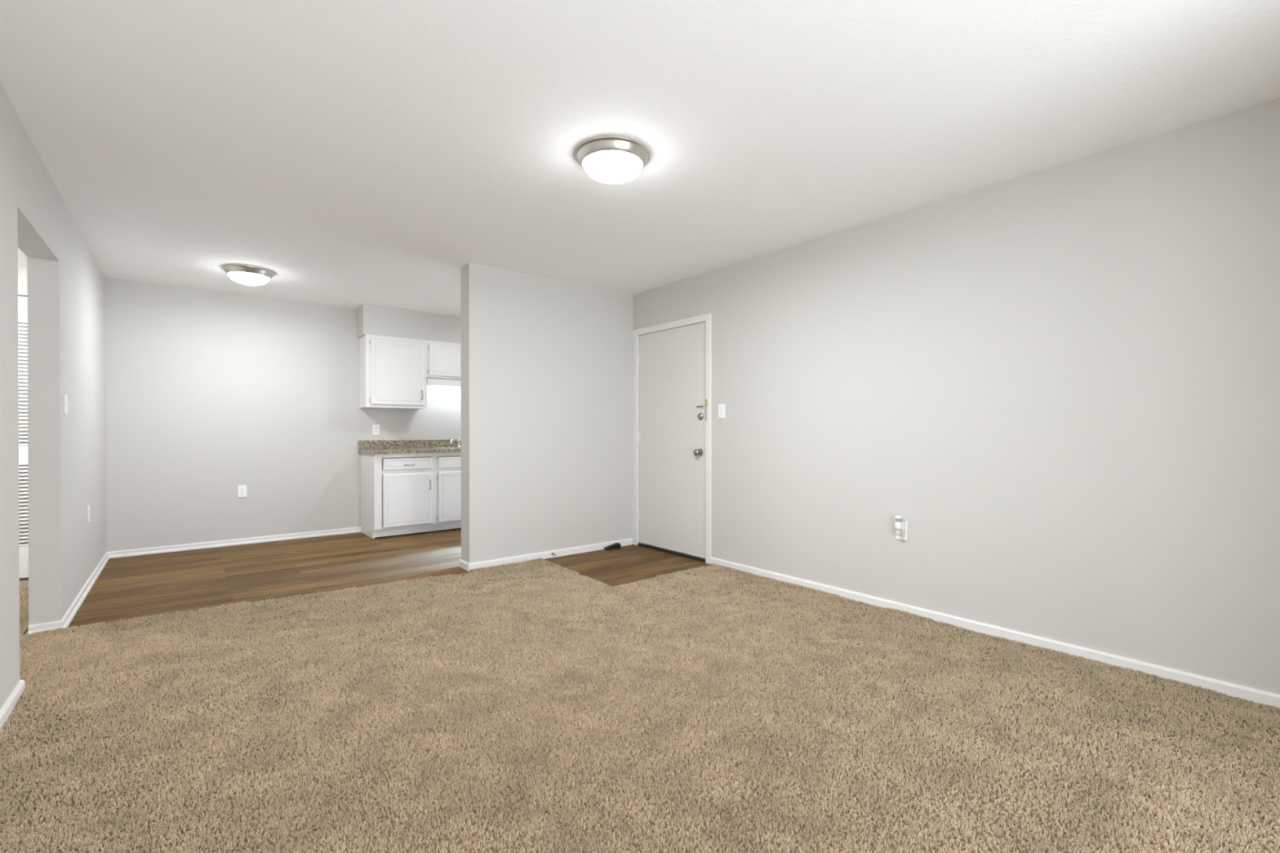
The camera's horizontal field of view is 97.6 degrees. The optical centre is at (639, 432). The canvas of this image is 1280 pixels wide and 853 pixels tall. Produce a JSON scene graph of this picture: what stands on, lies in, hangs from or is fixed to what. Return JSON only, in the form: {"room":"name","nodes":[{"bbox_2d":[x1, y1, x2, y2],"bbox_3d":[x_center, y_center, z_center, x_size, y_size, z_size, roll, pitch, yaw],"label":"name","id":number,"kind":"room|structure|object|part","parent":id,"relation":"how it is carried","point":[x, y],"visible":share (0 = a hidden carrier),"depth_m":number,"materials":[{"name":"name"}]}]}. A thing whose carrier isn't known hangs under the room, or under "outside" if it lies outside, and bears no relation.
{"room":"empty living room","nodes":[
{"label":"empty living room","id":0,"kind":"room"},
{"bbox_2d":[17,247,28,581],"bbox_3d":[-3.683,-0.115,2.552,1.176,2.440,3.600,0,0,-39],"label":"window blind","id":1,"kind":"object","parent":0,"point":[22,258],"depth_m":4.12,"materials":[{"name":"white plastic"}]},
{"bbox_2d":[17,296,28,578],"bbox_3d":[-4.591,0.035,4.029,0.600,2.054,0.030,0,0,-39],"label":"door","id":2,"kind":"structure","parent":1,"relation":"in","point":[22,300],"depth_m":4.09,"materials":[{"name":"white paint"}]},
{"bbox_2d":[0,83,106,710],"bbox_3d":[-2.042,-0.111,1.552,0.122,2.440,8.422,0,0,-39],"label":"wall","id":3,"kind":"structure","parent":0,"point":[66,283],"depth_m":3.07,"materials":[{"name":"grey paint"}]},
{"bbox_2d":[0,680,25,728],"bbox_3d":[-1.063,1.085,0.357,0.136,0.060,5.084,0,0,-39],"label":"baseboard","id":4,"kind":"structure","parent":3,"relation":"attached to","point":[11,703],"depth_m":2.20,"materials":[{"name":"white paint"}]},
{"bbox_2d":[64,395,70,414],"bbox_3d":[-3.328,-0.160,3.257,0.020,0.116,0.072,0,0,-39],"label":"light switch","id":5,"kind":"object","parent":3,"relation":"attached to","point":[66,404],"visible":1,"depth_m":3.25,"materials":[{"name":"white plastic"}]},
{"bbox_3d":[-3.333,-0.160,3.252,0.006,0.116,0.072,0,0,-39],"label":"plate","id":6,"kind":"part","parent":5,"relation":"part of","materials":[{"name":"white plastic"}]},
{"bbox_2d":[27,551,109,635],"bbox_3d":[-3.966,1.070,3.957,0.143,0.056,2.270,0,0,-39],"label":"baseboard","id":7,"kind":"structure","parent":3,"relation":"attached to","point":[71,612],"depth_m":3.40,"materials":[{"name":"white paint"}]},
{"bbox_2d":[87,505,89,522],"bbox_3d":[-3.916,0.575,3.980,0.009,0.116,0.072,0,0,-39],"label":"wall outlet","id":8,"kind":"object","parent":3,"relation":"attached to","point":[88,506],"visible":1,"depth_m":3.96,"materials":[{"name":"white plastic"}]},
{"bbox_2d":[105,277,461,551],"bbox_3d":[-3.187,-0.131,6.104,4.061,2.440,0.100,0,0,-39],"label":"wall","id":9,"kind":"structure","parent":0,"point":[210,393],"depth_m":5.43,"materials":[{"name":"grey paint"}]},
{"bbox_2d":[107,526,360,558],"bbox_3d":[-3.846,1.063,5.502,2.027,0.056,0.025,0,0,-39],"label":"baseboard","id":10,"kind":"structure","parent":9,"relation":"attached to","point":[122,553],"depth_m":5.39,"materials":[{"name":"white paint"}]},
{"bbox_2d":[237,484,246,497],"bbox_3d":[-3.885,0.573,5.473,0.072,0.116,0.009,0,0,-39],"label":"wall outlet","id":11,"kind":"object","parent":9,"relation":"attached to","point":[242,490],"visible":1,"depth_m":5.47,"materials":[{"name":"white plastic"}]},
{"bbox_2d":[372,424,379,435],"bbox_3d":[-2.938,-0.030,6.235,0.072,0.116,0.009,0,0,-39],"label":"wall outlet","id":12,"kind":"object","parent":9,"relation":"attached to","point":[375,428],"visible":1,"depth_m":6.23,"materials":[{"name":"white plastic"}]},
{"bbox_2d":[359,334,426,408],"bbox_3d":[-2.719,-0.652,6.191,0.628,0.766,0.347,0,0,-39],"label":"upper cabinet","id":13,"kind":"object","parent":9,"relation":"attached to","point":[393,371],"visible":1,"depth_m":6.06,"materials":[{"name":"white paint"}]},
{"bbox_2d":[358,439,461,448],"bbox_3d":[-2.491,0.131,6.588,1.498,0.095,0.021,0,0,-39],"label":"backsplash","id":14,"kind":"structure","parent":9,"relation":"attached to","point":[367,444],"depth_m":6.42,"materials":[{"name":"stone"}]},
{"bbox_2d":[426,340,461,379],"bbox_3d":[-2.149,-0.832,6.669,0.859,0.412,0.318,0,0,-39],"label":"upper cabinet","id":15,"kind":"object","parent":9,"relation":"attached to","point":[443,358],"visible":0.42,"depth_m":6.40,"materials":[{"name":"white paint"}]},
{"bbox_2d":[426,377,461,386],"bbox_3d":[-2.133,-0.587,6.646,0.825,0.076,0.175,0,0,-39],"label":"light","id":16,"kind":"object","parent":15,"relation":"attached to","point":[439,381],"visible":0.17,"depth_m":6.44,"materials":[{"name":"white paint"}]},
{"bbox_2d":[66,528,711,628],"bbox_3d":[-0.960,1.165,2.496,5.337,0.120,8.522,0,0,-39],"label":"floor","id":17,"kind":"structure","parent":0,"point":[131,587],"depth_m":4.54,"materials":[{"name":"wood"}]},
{"bbox_2d":[19,579,60,682],"bbox_3d":[-3.586,1.096,2.634,1.221,0.014,3.393,0,0,-39],"label":"carpet","id":18,"kind":"object","parent":17,"relation":"on","point":[33,646],"visible":0.23,"depth_m":2.93,"materials":[{"name":"brown carpet"}]},
{"bbox_2d":[360,453,435,538],"bbox_3d":[-2.628,0.653,6.092,0.613,0.872,0.624,0,0,-39],"label":"base cabinet","id":19,"kind":"object","parent":17,"relation":"on","point":[397,491],"visible":0.98,"depth_m":5.89,"materials":[{"name":"white paint"}]},
{"bbox_3d":[-2.437,0.328,5.894,0.500,0.128,0.019,0,0,-39],"label":"drawer","id":20,"kind":"part","parent":19,"relation":"part of","materials":[{"name":"white paint"}]},
{"bbox_3d":[-2.437,0.705,5.896,0.502,0.554,0.019,0,0,-39],"label":"door","id":21,"kind":"part","parent":19,"relation":"part of","materials":[{"name":"white paint"}]},
{"bbox_2d":[432,452,461,531],"bbox_3d":[-2.054,0.646,6.556,0.862,0.862,0.624,0,0,-39],"label":"base cabinet","id":22,"kind":"object","parent":17,"relation":"on","point":[447,466],"visible":0.19,"depth_m":6.16,"materials":[{"name":"white paint"}]},
{"bbox_2d":[358,439,461,454],"bbox_3d":[-2.302,0.150,6.354,1.498,0.130,0.622,0,0,-39],"label":"countertop","id":23,"kind":"structure","parent":22,"relation":"on","point":[368,446],"depth_m":6.26,"materials":[{"name":"stone"}]},
{"bbox_2d":[431,447,461,457],"bbox_3d":[-2.058,0.252,6.540,0.625,0.157,0.400,0,0,-39],"label":"sink","id":24,"kind":"object","parent":23,"relation":"in","point":[431,447],"visible":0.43,"depth_m":6.38,"materials":[{"name":"silver metal"}]},
{"bbox_2d":[450,438,461,447],"bbox_3d":[-2.194,0.117,6.673,0.097,0.124,0.269,0,0,21],"label":"faucet","id":25,"kind":"object","parent":23,"relation":"on","point":[451,440],"visible":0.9,"depth_m":6.73,"materials":[{"name":"silver metal"}]},
{"bbox_3d":[-1.880,0.326,6.344,0.814,0.128,0.019,0,0,-39],"label":"drawer","id":26,"kind":"part","parent":22,"relation":"part of","materials":[{"name":"white paint"}]},
{"bbox_3d":[-2.038,0.703,6.218,0.402,0.554,0.019,0,0,-39],"label":"door","id":27,"kind":"part","parent":22,"relation":"part of","materials":[{"name":"white paint"}]},
{"bbox_2d":[604,542,621,550],"bbox_3d":[-0.258,1.069,5.272,0.165,0.045,0.048,0,0,-39],"label":"wedge","id":28,"kind":"object","parent":17,"relation":"on","point":[616,545],"visible":1,"depth_m":5.26,"materials":[{"name":"black rubber"}]},
{"bbox_2d":[0,557,1279,852],"bbox_3d":[-0.128,1.095,2.409,3.930,0.019,4.962,0,0,-39],"label":"carpet","id":29,"kind":"object","parent":17,"relation":"on","point":[539,705],"visible":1,"depth_m":2.06,"materials":[{"name":"brown carpet"}]},
{"bbox_2d":[356,304,461,343],"bbox_3d":[-2.242,-1.196,6.613,1.946,0.315,0.288,0,0,-39],"label":"wall","id":30,"kind":"structure","parent":0,"point":[373,320],"depth_m":6.16,"materials":[{"name":"grey paint"}]},
{"bbox_2d":[460,262,632,563],"bbox_3d":[-0.765,-0.126,5.023,1.651,2.440,0.172,0,0,-39],"label":"wall partition","id":31,"kind":"structure","parent":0,"point":[546,363],"depth_m":4.85,"materials":[{"name":"grey paint"}]},
{"bbox_2d":[458,537,632,571],"bbox_3d":[-0.777,1.064,5.019,1.647,0.060,0.200,0,0,-39],"label":"baseboard","id":32,"kind":"structure","parent":31,"relation":"attached to","point":[464,565],"depth_m":4.84,"materials":[{"name":"white paint"}]},
{"bbox_2d":[0,0,1279,316],"bbox_3d":[-0.960,-1.395,2.485,5.337,0.120,8.522,0,0,-39],"label":"ceiling","id":33,"kind":"structure","parent":0,"point":[356,153],"depth_m":2.37,"materials":[{"name":"white paint"}]},
{"bbox_2d":[222,263,275,285],"bbox_3d":[-3.239,-1.286,4.641,0.363,0.117,0.363,0,0,-39],"label":"ceiling light","id":34,"kind":"object","parent":33,"relation":"attached to","point":[246,274],"visible":1,"depth_m":4.54,"materials":[{"name":"white glass"}]},
{"bbox_3d":[-3.239,-1.266,4.641,0.283,0.077,0.283,0,0,-39],"label":"lamp shade","id":35,"kind":"part","parent":34,"relation":"part of","materials":[{"name":"white glass"}]},
{"bbox_2d":[574,134,650,183],"bbox_3d":[-0.131,-1.277,2.691,0.363,0.117,0.363,0,0,-39],"label":"ceiling light","id":36,"kind":"object","parent":33,"relation":"attached to","point":[606,158],"visible":1,"depth_m":2.59,"materials":[{"name":"white glass"}]},
{"bbox_3d":[-0.131,-1.257,2.691,0.283,0.077,0.283,0,0,-39],"label":"lamp shade","id":37,"kind":"part","parent":36,"relation":"part of","materials":[{"name":"white glass"}]},
{"bbox_2d":[632,97,1279,694],"bbox_3d":[1.089,-0.122,4.145,0.130,2.440,8.522,0,0,-39],"label":"wall","id":38,"kind":"structure","parent":0,"point":[1063,380],"depth_m":2.86,"materials":[{"name":"grey paint"}]},
{"bbox_2d":[631,312,711,564],"bbox_3d":[0.262,0.049,5.065,0.120,2.089,1.052,0,0,-39],"label":"door","id":39,"kind":"structure","parent":38,"relation":"in","point":[671,361],"depth_m":5.03,"materials":[{"name":"white paint"}]},
{"bbox_3d":[0.487,0.168,4.745,0.068,0.068,0.068,0,0,-39],"label":"knob","id":40,"kind":"part","parent":39,"relation":"part of","materials":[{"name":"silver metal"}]},
{"bbox_2d":[718,404,724,417],"bbox_3d":[0.661,-0.175,4.556,0.020,0.116,0.072,0,0,-39],"label":"light switch","id":41,"kind":"object","parent":38,"relation":"attached to","point":[721,406],"visible":1,"depth_m":4.55,"materials":[{"name":"white plastic"}]},
{"bbox_2d":[894,515,903,536],"bbox_3d":[1.569,0.565,3.398,0.048,0.121,0.043,0,0,-39],"label":"plug","id":42,"kind":"object","parent":38,"relation":"attached to","point":[899,525],"visible":1,"depth_m":3.38,"materials":[{"name":"white plastic"}]},
{"bbox_2d":[896,529,900,536],"bbox_3d":[1.566,0.606,3.397,0.025,0.038,0.025,0,0,-39],"label":"oil bottle","id":43,"kind":"object","parent":42,"relation":"on","point":[898,532],"depth_m":3.39,"materials":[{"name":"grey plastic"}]},
{"bbox_2d":[895,520,907,540],"bbox_3d":[1.593,0.595,3.413,0.009,0.116,0.072,0,0,-39],"label":"wall outlet","id":44,"kind":"object","parent":38,"relation":"attached to","point":[904,534],"visible":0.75,"depth_m":3.40,"materials":[{"name":"white plastic"}]},
{"bbox_2d":[710,557,1279,708],"bbox_3d":[1.783,1.072,3.179,0.018,0.060,3.798,0,0,-39],"label":"baseboard","id":45,"kind":"structure","parent":38,"relation":"attached to","point":[1233,690],"depth_m":2.84,"materials":[{"name":"white paint"}]}
]}

